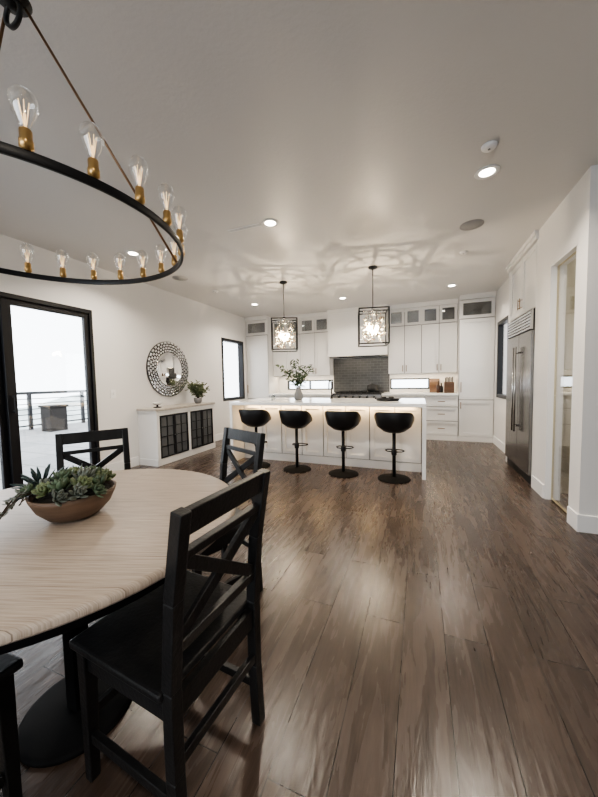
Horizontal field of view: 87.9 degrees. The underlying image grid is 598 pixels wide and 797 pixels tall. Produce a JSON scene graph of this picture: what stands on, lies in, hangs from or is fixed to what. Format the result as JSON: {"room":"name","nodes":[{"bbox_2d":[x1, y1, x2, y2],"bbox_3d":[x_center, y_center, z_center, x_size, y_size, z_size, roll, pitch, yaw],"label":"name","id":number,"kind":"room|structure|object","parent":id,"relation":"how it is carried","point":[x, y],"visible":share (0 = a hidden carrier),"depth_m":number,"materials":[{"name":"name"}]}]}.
{"room":"dining room","nodes":[
{"label":"dining room","id":0,"kind":"room"},
{"bbox_2d":[0,234,247,468],"bbox_3d":[-3.040,-0.293,3.368,0.150,2.787,10.500,0,4,21],"label":"wall","id":1,"kind":"structure","parent":0,"point":[128,320],"depth_m":4.56,"materials":[{"name":"white paint"}]},
{"bbox_2d":[0,291,99,489],"bbox_3d":[-3.077,0.012,3.187,0.174,2.200,1.980,0,4,21],"label":"door","id":2,"kind":"structure","parent":1,"relation":"in","point":[10,445],"depth_m":3.28,"materials":[{"name":"black metal"}]},
{"bbox_2d":[106,456,138,470],"bbox_3d":[-2.529,0.959,4.466,0.016,0.140,0.520,0,4,21],"label":"baseboard","id":3,"kind":"structure","parent":1,"relation":"attached to","point":[134,461],"depth_m":4.43,"materials":[{"name":"white paint"}]},
{"bbox_2d":[146,342,188,396],"bbox_3d":[-2.203,-0.496,5.264,0.032,0.930,0.930,0,4,21],"label":"round mirror","id":4,"kind":"object","parent":1,"relation":"attached to","point":[167,371],"visible":1,"depth_m":5.21,"materials":[{"name":"grey mirror"}]},
{"bbox_2d":[156,352,181,385],"bbox_3d":[-2.194,-0.496,5.261,0.012,0.570,0.570,0,4,21],"label":"mirror glass","id":5,"kind":"object","parent":4,"relation":"attached to","point":[168,364],"depth_m":5.24,"materials":[{"name":"white"}]},
{"bbox_2d":[215,433,222,440],"bbox_3d":[-1.589,0.800,6.880,0.016,0.140,1.830,0,4,21],"label":"baseboard","id":6,"kind":"structure","parent":1,"relation":"attached to","point":[218,437],"depth_m":6.57,"materials":[{"name":"white paint"}]},
{"bbox_2d":[221,337,244,400],"bbox_3d":[-1.552,-0.656,7.135,0.130,1.375,0.890,0,4,21],"label":"window","id":7,"kind":"structure","parent":1,"relation":"in","point":[240,343],"depth_m":7.46,"materials":[{"name":"black"}]},
{"bbox_2d":[0,0,597,317],"bbox_3d":[0.534,-1.730,1.882,7.880,0.120,10.800,0,4,21],"label":"ceiling","id":8,"kind":"structure","parent":0,"point":[360,128],"depth_m":1.96,"materials":[{"name":"grey paint"}]},
{"bbox_2d":[0,0,187,284],"bbox_3d":[-0.904,-1.056,0.992,1.002,1.068,1.002,0,4,21],"label":"ring chandelier","id":9,"kind":"object","parent":8,"relation":"hanging from","point":[21,9],"visible":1,"depth_m":0.98,"materials":[{"name":"black metal"}]},
{"bbox_2d":[7,84,39,151],"bbox_3d":[-0.583,-0.593,0.659,0.052,0.127,0.052,0,4,21],"label":"bulb","id":10,"kind":"object","parent":9,"relation":"attached to","point":[25,139],"depth_m":0.65,"materials":[{"name":"clear glass"}]},
{"bbox_2d":[19,243,34,272],"bbox_3d":[-1.207,-0.623,1.377,0.052,0.127,0.052,0,4,21],"label":"socket","id":11,"kind":"object","parent":9,"relation":"attached to","point":[27,266],"depth_m":1.37,"materials":[{"name":"brown"}]},
{"bbox_2d":[55,249,68,277],"bbox_3d":[-1.103,-0.629,1.445,0.053,0.127,0.053,0,4,21],"label":"socket","id":12,"kind":"object","parent":9,"relation":"attached to","point":[62,270],"depth_m":1.44,"materials":[{"name":"brown"}]},
{"bbox_2d":[78,121,104,178],"bbox_3d":[-0.500,-0.600,0.751,0.053,0.127,0.053,0,4,21],"label":"bulb","id":13,"kind":"object","parent":9,"relation":"attached to","point":[93,171],"depth_m":0.74,"materials":[{"name":"clear glass"}]},
{"bbox_2d":[86,252,98,279],"bbox_3d":[-0.986,-0.634,1.484,0.053,0.127,0.053,0,4,21],"label":"socket","id":14,"kind":"object","parent":9,"relation":"attached to","point":[93,273],"depth_m":1.48,"materials":[{"name":"brown"}]},
{"bbox_2d":[113,252,125,279],"bbox_3d":[-0.862,-0.636,1.492,0.053,0.127,0.053,0,4,21],"label":"socket","id":15,"kind":"object","parent":9,"relation":"attached to","point":[120,276],"depth_m":1.49,"materials":[{"name":"brown"}]},
{"bbox_2d":[128,155,148,204],"bbox_3d":[-0.445,-0.608,0.862,0.053,0.127,0.053,0,4,21],"label":"bulb","id":16,"kind":"object","parent":9,"relation":"attached to","point":[139,199],"depth_m":0.86,"materials":[{"name":"clear glass"}]},
{"bbox_2d":[136,250,148,277],"bbox_3d":[-0.740,-0.637,1.467,0.053,0.127,0.053,0,4,21],"label":"socket","id":17,"kind":"object","parent":9,"relation":"attached to","point":[142,270],"depth_m":1.46,"materials":[{"name":"brown"}]},
{"bbox_2d":[154,244,166,272],"bbox_3d":[-0.629,-0.636,1.411,0.053,0.127,0.053,0,4,21],"label":"socket","id":18,"kind":"object","parent":9,"relation":"attached to","point":[161,269],"depth_m":1.41,"materials":[{"name":"brown"}]},
{"bbox_2d":[157,183,174,225],"bbox_3d":[-0.420,-0.615,0.984,0.053,0.127,0.053,0,4,21],"label":"socket","id":19,"kind":"object","parent":9,"relation":"attached to","point":[167,221],"depth_m":0.98,"materials":[{"name":"brown"}]},
{"bbox_2d":[167,236,177,265],"bbox_3d":[-0.536,-0.633,1.329,0.052,0.127,0.052,0,4,21],"label":"socket","id":20,"kind":"object","parent":9,"relation":"attached to","point":[174,261],"depth_m":1.32,"materials":[{"name":"brown"}]},
{"bbox_2d":[171,205,186,242],"bbox_3d":[-0.428,-0.622,1.108,0.053,0.127,0.053,0,4,21],"label":"socket","id":21,"kind":"object","parent":9,"relation":"attached to","point":[179,232],"depth_m":1.10,"materials":[{"name":"brown"}]},
{"bbox_2d":[173,223,187,255],"bbox_3d":[-0.467,-0.628,1.225,0.053,0.127,0.053,0,4,21],"label":"socket","id":22,"kind":"object","parent":9,"relation":"attached to","point":[179,253],"depth_m":1.22,"materials":[{"name":"brown"}]},
{"bbox_2d":[125,250,140,256],"bbox_3d":[-1.972,-1.724,3.686,0.170,0.008,0.170,0,4,21],"label":"recessed light","id":23,"kind":"object","parent":8,"relation":"in","point":[128,252],"visible":0.98,"depth_m":3.68,"materials":[{"name":"white paint"}]},
{"bbox_2d":[172,275,187,280],"bbox_3d":[-1.761,-1.782,4.588,0.220,0.006,0.220,0,4,21],"label":"ceiling speaker","id":24,"kind":"object","parent":8,"relation":"attached to","point":[177,277],"visible":1,"depth_m":4.60,"materials":[{"name":"grey"}]},
{"bbox_2d":[173,276,186,279],"bbox_3d":[-1.761,-1.783,4.588,0.204,0.004,0.204,0,4,21],"label":"grille","id":25,"kind":"object","parent":24,"relation":"attached to","point":[174,277],"depth_m":4.58,"materials":[{"name":"grey"}]},
{"bbox_2d":[227,223,260,232],"bbox_3d":[-0.558,-1.720,3.130,0.360,0.004,0.050,0,4,21],"label":"ceiling vent","id":26,"kind":"object","parent":8,"relation":"in","point":[257,224],"visible":1,"depth_m":3.13,"materials":[{"name":"metal"}]},
{"bbox_2d":[262,218,278,227],"bbox_3d":[-0.282,-1.718,3.039,0.170,0.008,0.170,0,4,21],"label":"recessed light","id":27,"kind":"object","parent":8,"relation":"in","point":[270,223],"visible":1,"depth_m":3.04,"materials":[{"name":"white paint"}]},
{"bbox_2d":[271,281,297,351],"bbox_3d":[-0.236,-1.294,4.898,0.406,1.075,0.406,-1,3,-3],"label":"cage pendant","id":28,"kind":"object","parent":8,"relation":"hanging from","point":[287,322],"visible":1,"depth_m":4.86,"materials":[{"name":"clear glass"}]},
{"bbox_2d":[358,265,389,346],"bbox_3d":[1.030,-1.284,4.320,0.406,1.075,0.406,-1,3,9],"label":"cage pendant","id":29,"kind":"object","parent":8,"relation":"hanging from","point":[368,328],"visible":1,"depth_m":4.29,"materials":[{"name":"black metal"}]},
{"bbox_2d":[459,250,467,254],"bbox_3d":[2.033,-1.800,3.831,0.096,0.026,0.096,0,4,21],"label":"smoke detector","id":30,"kind":"object","parent":8,"relation":"attached to","point":[463,252],"visible":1,"depth_m":3.80,"materials":[{"name":"white paint"}]},
{"bbox_2d":[460,219,483,230],"bbox_3d":[1.759,-1.765,3.155,0.220,0.006,0.220,0,4,21],"label":"ceiling speaker","id":31,"kind":"object","parent":8,"relation":"attached to","point":[472,224],"visible":1,"depth_m":3.14,"materials":[{"name":"grey"}]},
{"bbox_2d":[474,164,499,179],"bbox_3d":[1.422,-1.710,2.344,0.170,0.008,0.170,0,4,21],"label":"recessed light","id":32,"kind":"object","parent":8,"relation":"in","point":[488,171],"visible":1,"depth_m":2.34,"materials":[{"name":"white paint"}]},
{"bbox_2d":[481,140,497,152],"bbox_3d":[1.276,-1.683,2.080,0.096,0.026,0.096,0,4,21],"label":"smoke detector","id":33,"kind":"object","parent":8,"relation":"attached to","point":[489,146],"visible":1,"depth_m":2.06,"materials":[{"name":"white paint"}]},
{"bbox_2d":[0,439,597,796],"bbox_3d":[0.590,1.171,2.052,7.880,0.120,10.800,0,4,21],"label":"floor","id":34,"kind":"structure","parent":0,"point":[437,635],"depth_m":1.40,"materials":[{"name":"brown wood"}]},
{"bbox_2d":[0,652,22,796],"bbox_3d":[-1.071,0.750,0.736,0.420,0.938,0.487,0,4,21],"label":"dining chair","id":35,"kind":"object","parent":34,"relation":"on","point":[10,769],"visible":1,"depth_m":0.87,"materials":[{"name":"black wood"}]},
{"bbox_2d":[55,428,130,471],"bbox_3d":[-1.210,0.686,1.876,0.420,0.938,0.487,-3,4,-35],"label":"dining chair","id":36,"kind":"object","parent":34,"relation":"on","point":[121,433],"visible":0.28,"depth_m":2.02,"materials":[{"name":"black wood"}]},
{"bbox_2d":[0,469,235,767],"bbox_3d":[-0.847,0.809,1.168,1.220,0.760,1.220,0,4,21],"label":"dining table","id":37,"kind":"object","parent":34,"relation":"on","point":[56,579],"visible":0.63,"depth_m":0.97,"materials":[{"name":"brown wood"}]},
{"bbox_2d":[25,479,115,522],"bbox_3d":[-0.821,0.380,1.135,0.268,0.100,0.268,0,4,21],"label":"bowl","id":38,"kind":"object","parent":37,"relation":"on","point":[44,507],"visible":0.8,"depth_m":1.05,"materials":[{"name":"brown wood"}]},
{"bbox_2d":[0,482,35,518],"bbox_3d":[-0.943,0.347,1.131,0.194,0.104,0.313,-3,4,-25],"label":"succulent","id":39,"kind":"object","parent":38,"relation":"in","point":[10,505],"visible":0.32,"depth_m":1.03,"materials":[{"name":"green plant"}]},
{"bbox_2d":[15,483,39,496],"bbox_3d":[-0.938,0.315,1.066,0.051,0.046,0.068,1,4,26],"label":"succulent","id":40,"kind":"object","parent":38,"relation":"in","point":[30,487],"visible":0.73,"depth_m":1.06,"materials":[{"name":"plant"}]},
{"bbox_2d":[3,463,68,502],"bbox_3d":[-0.942,0.307,1.125,0.188,0.124,0.194,2,5,44],"label":"succulent","id":41,"kind":"object","parent":38,"relation":"in","point":[36,476],"visible":0.53,"depth_m":1.12,"materials":[{"name":"green plant"}]},
{"bbox_2d":[31,481,51,498],"bbox_3d":[-0.857,0.306,1.043,0.057,0.046,0.064,2,4,41],"label":"succulent","id":42,"kind":"object","parent":38,"relation":"on","point":[41,489],"visible":0.94,"depth_m":1.03,"materials":[{"name":"plant"}]},
{"bbox_2d":[39,478,53,484],"bbox_3d":[-0.880,0.300,1.094,0.055,0.047,0.070,-4,5,-43],"label":"succulent","id":43,"kind":"object","parent":38,"relation":"in","point":[41,479],"visible":0.48,"depth_m":1.08,"materials":[{"name":"plant"}]},
{"bbox_2d":[43,469,77,480],"bbox_3d":[-0.851,0.282,1.125,0.090,0.050,0.099,0,3,16],"label":"succulent","id":44,"kind":"object","parent":38,"relation":"in","point":[62,473],"visible":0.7,"depth_m":1.10,"materials":[{"name":"plant"}]},
{"bbox_2d":[52,489,69,506],"bbox_3d":[-0.773,0.319,1.006,0.049,0.052,0.048,-3,4,-24],"label":"succulent","id":45,"kind":"object","parent":38,"relation":"in","point":[61,496],"visible":1,"depth_m":1.00,"materials":[{"name":"green plant"}]},
{"bbox_2d":[46,477,76,492],"bbox_3d":[-0.824,0.296,1.062,0.080,0.056,0.077,-1,3,5],"label":"succulent","id":46,"kind":"object","parent":38,"relation":"on","point":[58,484],"visible":0.94,"depth_m":1.04,"materials":[{"name":"green plant"}]},
{"bbox_2d":[69,466,82,475],"bbox_3d":[-0.850,0.283,1.161,0.083,0.048,0.074,-1,3,0],"label":"succulent","id":47,"kind":"object","parent":38,"relation":"in","point":[76,468],"visible":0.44,"depth_m":1.17,"materials":[{"name":"plant"}]},
{"bbox_2d":[68,482,87,499],"bbox_3d":[-0.738,0.311,1.036,0.053,0.048,0.053,-4,4,-38],"label":"succulent","id":48,"kind":"object","parent":38,"relation":"in","point":[78,489],"visible":1,"depth_m":1.03,"materials":[{"name":"green plant"}]},
{"bbox_2d":[70,475,93,488],"bbox_3d":[-0.750,0.293,1.085,0.062,0.047,0.076,2,5,44],"label":"succulent","id":49,"kind":"object","parent":38,"relation":"in","point":[83,480],"visible":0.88,"depth_m":1.08,"materials":[{"name":"plant"}]},
{"bbox_2d":[71,467,95,478],"bbox_3d":[-0.788,0.280,1.137,0.076,0.052,0.087,-4,4,-37],"label":"succulent","id":50,"kind":"object","parent":38,"relation":"in","point":[88,472],"visible":0.7,"depth_m":1.12,"materials":[{"name":"plant"}]},
{"bbox_2d":[85,466,105,474],"bbox_3d":[-0.793,0.283,1.197,0.095,0.056,0.084,1,4,31],"label":"succulent","id":51,"kind":"object","parent":38,"relation":"in","point":[91,467],"visible":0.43,"depth_m":1.19,"materials":[{"name":"plant"}]},
{"bbox_2d":[88,473,106,488],"bbox_3d":[-0.738,0.299,1.129,0.072,0.053,0.077,-4,5,-44],"label":"succulent","id":52,"kind":"object","parent":38,"relation":"in","point":[101,479],"visible":0.73,"depth_m":1.11,"materials":[{"name":"plant"}]},
{"bbox_2d":[91,482,106,497],"bbox_3d":[-0.695,0.315,1.083,0.046,0.054,0.062,-1,3,2],"label":"succulent","id":53,"kind":"object","parent":38,"relation":"in","point":[98,489],"visible":1,"depth_m":1.07,"materials":[{"name":"plant"}]},
{"bbox_2d":[94,469,108,476],"bbox_3d":[-0.764,0.293,1.173,0.071,0.049,0.069,-2,3,-11],"label":"succulent","id":54,"kind":"object","parent":38,"relation":"in","point":[102,471],"visible":0.42,"depth_m":1.17,"materials":[{"name":"plant"}]},
{"bbox_2d":[104,468,115,480],"bbox_3d":[-0.757,0.302,1.213,0.053,0.045,0.058,0,3,13],"label":"succulent","id":55,"kind":"object","parent":38,"relation":"in","point":[110,475],"visible":0.31,"depth_m":1.23,"materials":[{"name":"plant"}]},
{"bbox_2d":[69,468,269,796],"bbox_3d":[-0.394,0.721,1.025,0.487,0.938,0.420,1,4,26],"label":"dining chair","id":56,"kind":"object","parent":34,"relation":"on","point":[144,649],"visible":1,"depth_m":0.91,"materials":[{"name":"black wood"}]},
{"bbox_2d":[136,402,215,466],"bbox_3d":[-2.003,0.541,5.275,0.401,0.859,1.407,0,4,21],"label":"base cabinet","id":57,"kind":"object","parent":34,"relation":"on","point":[169,433],"visible":0.99,"depth_m":4.89,"materials":[{"name":"white paint"}]},
{"bbox_2d":[151,402,162,407],"bbox_3d":[-2.192,0.100,4.794,0.170,0.085,0.170,0,4,21],"label":"dish","id":58,"kind":"object","parent":57,"relation":"on","point":[154,403],"visible":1,"depth_m":4.76,"materials":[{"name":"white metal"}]},
{"bbox_2d":[185,380,209,403],"bbox_3d":[-1.830,-0.129,5.607,0.434,0.434,0.444,-2,3,-12],"label":"potted plant","id":59,"kind":"object","parent":57,"relation":"on","point":[199,390],"visible":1,"depth_m":5.55,"materials":[{"name":"green plant"}]},
{"bbox_2d":[192,427,265,591],"bbox_3d":[-0.498,0.677,1.810,0.420,0.938,0.487,2,5,44],"label":"dining chair","id":60,"kind":"object","parent":34,"relation":"on","point":[221,543],"visible":0.26,"depth_m":1.88,"materials":[{"name":"black wood"}]},
{"bbox_2d":[239,409,270,468],"bbox_3d":[-0.625,0.565,4.521,0.470,0.848,0.405,0,3,17],"label":"bar stool","id":61,"kind":"object","parent":34,"relation":"on","point":[251,418],"visible":0.67,"depth_m":4.35,"materials":[{"name":"black leather"}]},
{"bbox_2d":[244,315,278,399],"bbox_3d":[-0.909,-0.594,7.809,0.590,2.787,0.653,0,4,21],"label":"tall cabinet","id":62,"kind":"object","parent":34,"relation":"on","point":[261,381],"visible":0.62,"depth_m":7.55,"materials":[{"name":"white paint"}]},
{"bbox_2d":[244,405,282,460],"bbox_3d":[-0.440,0.501,5.262,0.669,0.882,0.770,0,4,21],"label":"base cabinet","id":63,"kind":"object","parent":34,"relation":"on","point":[272,429],"visible":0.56,"depth_m":4.87,"materials":[{"name":"white paint"}]},
{"bbox_2d":[269,396,293,397],"bbox_3d":[-0.265,0.358,7.627,0.740,0.885,0.643,0,4,21],"label":"base cabinet","id":64,"kind":"object","parent":34,"relation":"on","point":[269,396],"visible":0.11,"depth_m":7.34,"materials":[{"name":"white paint"}]},
{"bbox_2d":[269,393,332,395],"bbox_3d":[0.119,-0.107,7.452,1.580,0.042,0.633,0,4,21],"label":"countertop","id":65,"kind":"structure","parent":64,"relation":"on","point":[272,394],"depth_m":7.21,"materials":[{"name":"white stone"}]},
{"bbox_2d":[278,410,311,472],"bbox_3d":[-0.035,0.566,4.303,0.470,0.848,0.405,0,4,24],"label":"bar stool","id":66,"kind":"object","parent":34,"relation":"on","point":[294,419],"visible":1,"depth_m":4.17,"materials":[{"name":"black leather"}]},
{"bbox_2d":[281,406,323,463],"bbox_3d":[0.184,0.503,5.020,0.669,0.882,0.770,0,4,21],"label":"base cabinet","id":67,"kind":"object","parent":34,"relation":"on","point":[312,434],"visible":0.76,"depth_m":4.64,"materials":[{"name":"white paint"}]},
{"bbox_2d":[303,396,330,397],"bbox_3d":[0.476,0.360,7.339,0.830,0.885,0.643,0,4,21],"label":"base cabinet","id":68,"kind":"object","parent":34,"relation":"on","point":[303,396],"visible":0.02,"depth_m":7.03,"materials":[{"name":"white paint"}]},
{"bbox_2d":[229,398,425,479],"bbox_3d":[0.443,0.489,4.762,2.776,0.930,1.120,0,4,21],"label":"countertop","id":69,"kind":"structure","parent":34,"relation":"on","point":[235,420],"depth_m":4.45,"materials":[{"name":"white stone"}]},
{"bbox_2d":[276,359,313,399],"bbox_3d":[-0.024,-0.305,4.887,0.631,0.659,0.493,0,4,21],"label":"vase","id":70,"kind":"object","parent":69,"relation":"on","point":[298,395],"visible":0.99,"depth_m":4.84,"materials":[{"name":"grey ceramic"}]},
{"bbox_2d":[328,380,334,398],"bbox_3d":[0.527,-0.149,5.029,0.088,0.310,0.197,0,4,21],"label":"kitchen faucet","id":71,"kind":"object","parent":69,"relation":"on","point":[329,380],"visible":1,"depth_m":5.09,"materials":[{"name":"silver metal"}]},
{"bbox_2d":[374,397,401,400],"bbox_3d":[1.261,0.006,4.401,0.329,0.045,0.329,-3,4,-24],"label":"serving tray","id":72,"kind":"object","parent":69,"relation":"on","point":[377,399],"visible":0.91,"depth_m":4.29,"materials":[{"name":"black metal"}]},
{"bbox_2d":[324,411,360,477],"bbox_3d":[0.577,0.569,4.054,0.470,0.848,0.405,0,4,18],"label":"bar stool","id":73,"kind":"object","parent":34,"relation":"on","point":[342,421],"visible":1,"depth_m":3.92,"materials":[{"name":"black"}]},
{"bbox_2d":[323,406,369,467],"bbox_3d":[0.807,0.505,4.777,0.669,0.882,0.770,0,4,21],"label":"base cabinet","id":74,"kind":"object","parent":34,"relation":"on","point":[358,437],"visible":0.71,"depth_m":4.41,"materials":[{"name":"white paint"}]},
{"bbox_2d":[333,391,383,397],"bbox_3d":[1.341,0.326,6.955,1.050,0.965,0.690,0,4,21],"label":"range","id":75,"kind":"object","parent":34,"relation":"on","point":[341,394],"visible":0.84,"depth_m":6.72,"materials":[{"name":"metal"}]},
{"bbox_2d":[333,392,383,393],"bbox_3d":[1.341,-0.117,6.953,1.050,0.020,0.640,0,4,21],"label":"cooktop","id":76,"kind":"object","parent":75,"relation":"in","point":[335,392],"depth_m":6.76,"materials":[{"name":"black metal"}]},
{"bbox_2d":[367,383,376,391],"bbox_3d":[1.624,-0.249,6.877,0.232,0.180,0.232,0,4,21],"label":"cooking pot","id":77,"kind":"object","parent":75,"relation":"on","point":[371,387],"visible":0.98,"depth_m":6.78,"materials":[{"name":"black metal"}]},
{"bbox_2d":[374,412,413,483],"bbox_3d":[1.166,0.573,3.803,0.470,0.848,0.405,0,4,21],"label":"bar stool","id":78,"kind":"object","parent":34,"relation":"on","point":[389,422],"visible":1,"depth_m":3.68,"materials":[{"name":"black leather"}]},
{"bbox_2d":[370,407,421,471],"bbox_3d":[1.431,0.508,4.535,0.669,0.882,0.770,0,4,21],"label":"base cabinet","id":79,"kind":"object","parent":34,"relation":"on","point":[409,441],"visible":0.69,"depth_m":4.17,"materials":[{"name":"white paint"}]},
{"bbox_2d":[382,396,424,438],"bbox_3d":[2.240,0.367,6.653,0.835,0.885,0.643,0,4,21],"label":"base cabinet","id":80,"kind":"object","parent":34,"relation":"on","point":[382,396],"visible":0.05,"depth_m":6.33,"materials":[{"name":"white paint"}]},
{"bbox_2d":[382,392,458,395],"bbox_3d":[2.515,-0.098,6.521,1.440,0.042,0.633,0,4,21],"label":"countertop","id":81,"kind":"structure","parent":80,"relation":"on","point":[384,393],"depth_m":6.29,"materials":[{"name":"white stone"}]},
{"bbox_2d":[430,379,439,391],"bbox_3d":[2.896,-0.278,6.617,0.200,0.290,0.113,0,4,21],"label":"cutting board","id":82,"kind":"object","parent":81,"relation":"on","point":[433,382],"visible":0.76,"depth_m":6.61,"materials":[{"name":"brown wood"}]},
{"bbox_2d":[436,381,439,392],"bbox_3d":[2.866,-0.237,6.373,0.068,0.240,0.068,0,4,21],"label":"bottle","id":83,"kind":"object","parent":81,"relation":"on","point":[438,385],"visible":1,"depth_m":6.35,"materials":[{"name":"brown"}]},
{"bbox_2d":[444,377,453,392],"bbox_3d":[3.062,-0.279,6.326,0.180,0.322,0.160,0,4,21],"label":"knife block","id":84,"kind":"object","parent":81,"relation":"on","point":[448,386],"visible":1,"depth_m":6.26,"materials":[{"name":"brown wood"}]},
{"bbox_2d":[425,396,457,440],"bbox_3d":[2.913,0.369,6.391,0.600,0.885,0.643,0,4,21],"label":"base cabinet","id":85,"kind":"object","parent":34,"relation":"on","point":[441,411],"visible":0.94,"depth_m":6.12,"materials":[{"name":"white paint"}]},
{"bbox_2d":[455,291,495,442],"bbox_3d":[3.452,-0.578,6.113,0.590,2.787,0.653,0,4,21],"label":"tall cabinet","id":86,"kind":"object","parent":34,"relation":"on","point":[474,376],"visible":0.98,"depth_m":5.88,"materials":[{"name":"white paint"}]},
{"bbox_2d":[505,308,534,484],"bbox_3d":[3.045,-0.032,3.834,0.704,1.980,1.020,0,4,21],"label":"refrigerator","id":87,"kind":"object","parent":34,"relation":"on","point":[521,331],"visible":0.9,"depth_m":3.81,"materials":[{"name":"metal"}]},
{"bbox_2d":[506,230,538,474],"bbox_3d":[3.080,-0.435,3.799,0.715,2.787,1.190,0,4,21],"label":"tall cabinet","id":88,"kind":"object","parent":34,"relation":"on","point":[522,269],"visible":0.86,"depth_m":3.70,"materials":[{"name":"white paint"}]},
{"bbox_2d":[279,356,455,392],"bbox_3d":[1.418,-0.610,7.337,5.580,2.787,0.150,0,4,21],"label":"wall","id":89,"kind":"structure","parent":0,"point":[283,383],"depth_m":6.98,"materials":[{"name":"white paint"}]},
{"bbox_2d":[272,315,300,376],"bbox_3d":[-0.260,-1.268,7.652,0.720,1.447,0.393,0,4,21],"label":"upper cabinet","id":90,"kind":"object","parent":89,"relation":"attached to","point":[281,358],"visible":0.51,"depth_m":7.55,"materials":[{"name":"white paint"}]},
{"bbox_2d":[288,380,332,389],"bbox_3d":[0.282,-0.339,7.759,1.200,0.240,0.080,0,4,21],"label":"window","id":91,"kind":"structure","parent":89,"relation":"in","point":[310,388],"depth_m":7.70,"materials":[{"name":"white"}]},
{"bbox_2d":[299,312,333,375],"bbox_3d":[0.416,-1.266,7.389,0.730,1.447,0.393,0,4,21],"label":"upper cabinet","id":92,"kind":"object","parent":89,"relation":"attached to","point":[313,326],"visible":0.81,"depth_m":7.27,"materials":[{"name":"white paint"}]},
{"bbox_2d":[327,304,387,357],"bbox_3d":[1.336,-1.459,6.949,1.293,1.045,0.523,0,4,21],"label":"range hood","id":93,"kind":"object","parent":89,"relation":"attached to","point":[342,323],"visible":0.69,"depth_m":6.77,"materials":[{"name":"white paint"}]},
{"bbox_2d":[333,357,389,391],"bbox_3d":[1.444,-0.548,7.241,1.300,0.802,0.015,0,4,21],"label":"tile backsplash","id":94,"kind":"structure","parent":89,"relation":"attached to","point":[350,374],"depth_m":7.23,"materials":[{"name":"grey tile"}]},
{"bbox_2d":[388,302,421,373],"bbox_3d":[2.277,-1.259,6.665,0.665,1.447,0.393,0,4,21],"label":"upper cabinet","id":95,"kind":"object","parent":89,"relation":"attached to","point":[404,347],"visible":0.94,"depth_m":6.54,"materials":[{"name":"white paint"}]},
{"bbox_2d":[390,378,428,388],"bbox_3d":[2.463,-0.331,6.911,0.820,0.240,0.080,0,4,21],"label":"window","id":96,"kind":"structure","parent":89,"relation":"in","point":[397,378],"depth_m":6.88,"materials":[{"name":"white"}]},
{"bbox_2d":[421,298,457,372],"bbox_3d":[2.897,-1.256,6.424,0.665,1.447,0.393,0,4,21],"label":"upper cabinet","id":97,"kind":"object","parent":89,"relation":"attached to","point":[439,317],"visible":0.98,"depth_m":6.30,"materials":[{"name":"white paint"}]},
{"bbox_2d":[493,278,508,443],"bbox_3d":[3.553,-0.534,5.339,0.150,2.787,2.030,0,4,21],"label":"wall","id":98,"kind":"structure","parent":0,"point":[502,294],"depth_m":5.48,"materials":[{"name":"white paint"}]},
{"bbox_2d":[493,435,504,452],"bbox_3d":[3.391,0.805,5.162,0.016,0.140,1.420,0,4,21],"label":"baseboard","id":99,"kind":"structure","parent":98,"relation":"attached to","point":[496,441],"depth_m":5.33,"materials":[{"name":"white paint"}]},
{"bbox_2d":[496,316,507,398],"bbox_3d":[3.456,-0.666,5.196,0.090,1.330,0.750,0,4,21],"label":"window","id":100,"kind":"structure","parent":98,"relation":"in","point":[500,325],"depth_m":5.49,"materials":[{"name":"black"}]},
{"bbox_2d":[533,165,597,515],"bbox_3d":[2.443,-0.368,2.858,0.120,2.787,1.070,0,4,21],"label":"wall","id":101,"kind":"structure","parent":0,"point":[574,221],"depth_m":2.45,"materials":[{"name":"white paint"}]},
{"bbox_2d":[531,475,544,497],"bbox_3d":[2.535,0.931,3.295,0.016,0.140,0.350,0,4,21],"label":"baseboard","id":102,"kind":"structure","parent":101,"relation":"attached to","point":[538,486],"depth_m":3.27,"materials":[{"name":"white paint"}]},
{"bbox_2d":[544,243,577,512],"bbox_3d":[2.402,-0.116,2.794,0.045,2.274,0.518,0,4,21],"label":"door frame","id":103,"kind":"structure","parent":101,"relation":"in","point":[574,253],"depth_m":3.02,"materials":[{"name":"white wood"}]},
{"bbox_2d":[567,506,577,529],"bbox_3d":[2.242,0.981,2.541,0.016,0.140,0.170,0,4,21],"label":"baseboard","id":104,"kind":"structure","parent":101,"relation":"attached to","point":[571,514],"depth_m":2.54,"materials":[{"name":"white paint"}]},
{"bbox_2d":[560,258,575,493],"bbox_3d":[3.463,-0.394,2.970,1.700,2.787,0.120,0,4,21],"label":"wall","id":105,"kind":"structure","parent":0,"point":[571,267],"depth_m":3.19,"materials":[{"name":"beige paint"}]},
{"bbox_3d":[3.399,-0.334,1.977,2.300,2.787,0.120,0,4,21],"label":"wall","id":106,"kind":"structure","parent":0,"visible":0},
{"bbox_2d":[576,514,597,533],"bbox_3d":[3.336,0.991,2.016,2.436,0.140,0.016,0,4,21],"label":"baseboard","id":107,"kind":"structure","parent":106,"relation":"attached to","point":[584,523],"depth_m":2.43,"materials":[{"name":"white paint"}]},
{"label":"outside","id":108,"kind":"structure","parent":0,"visible":0},
{"bbox_2d":[18,394,86,429],"bbox_3d":[-45.217,4.139,28.618,15.000,8.597,60.000,0,4,21],"label":"hillside","id":109,"kind":"structure","parent":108,"point":[36,416],"depth_m":52.03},
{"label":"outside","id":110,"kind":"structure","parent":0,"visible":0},
{"bbox_2d":[0,421,89,489],"bbox_3d":[-5.303,1.056,6.971,6.670,0.160,15.000,0,4,21],"label":"patio","id":111,"kind":"structure","parent":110,"point":[38,448],"depth_m":6.21,"materials":[{"name":"white concrete"}]},
{"bbox_2d":[17,390,86,429],"bbox_3d":[-8.053,0.401,8.267,0.080,1.100,13.580,0,4,21],"label":"balcony railing","id":112,"kind":"object","parent":111,"relation":"on","point":[30,414],"visible":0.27,"depth_m":9.25,"materials":[{"name":"black metal"}]},
{"bbox_2d":[38,404,68,431],"bbox_3d":[-6.903,0.542,8.742,0.500,0.720,0.500,0,4,21],"label":"planter","id":113,"kind":"object","parent":111,"relation":"on","point":[53,417],"visible":1,"depth_m":8.58,"materials":[{"name":"concrete"}]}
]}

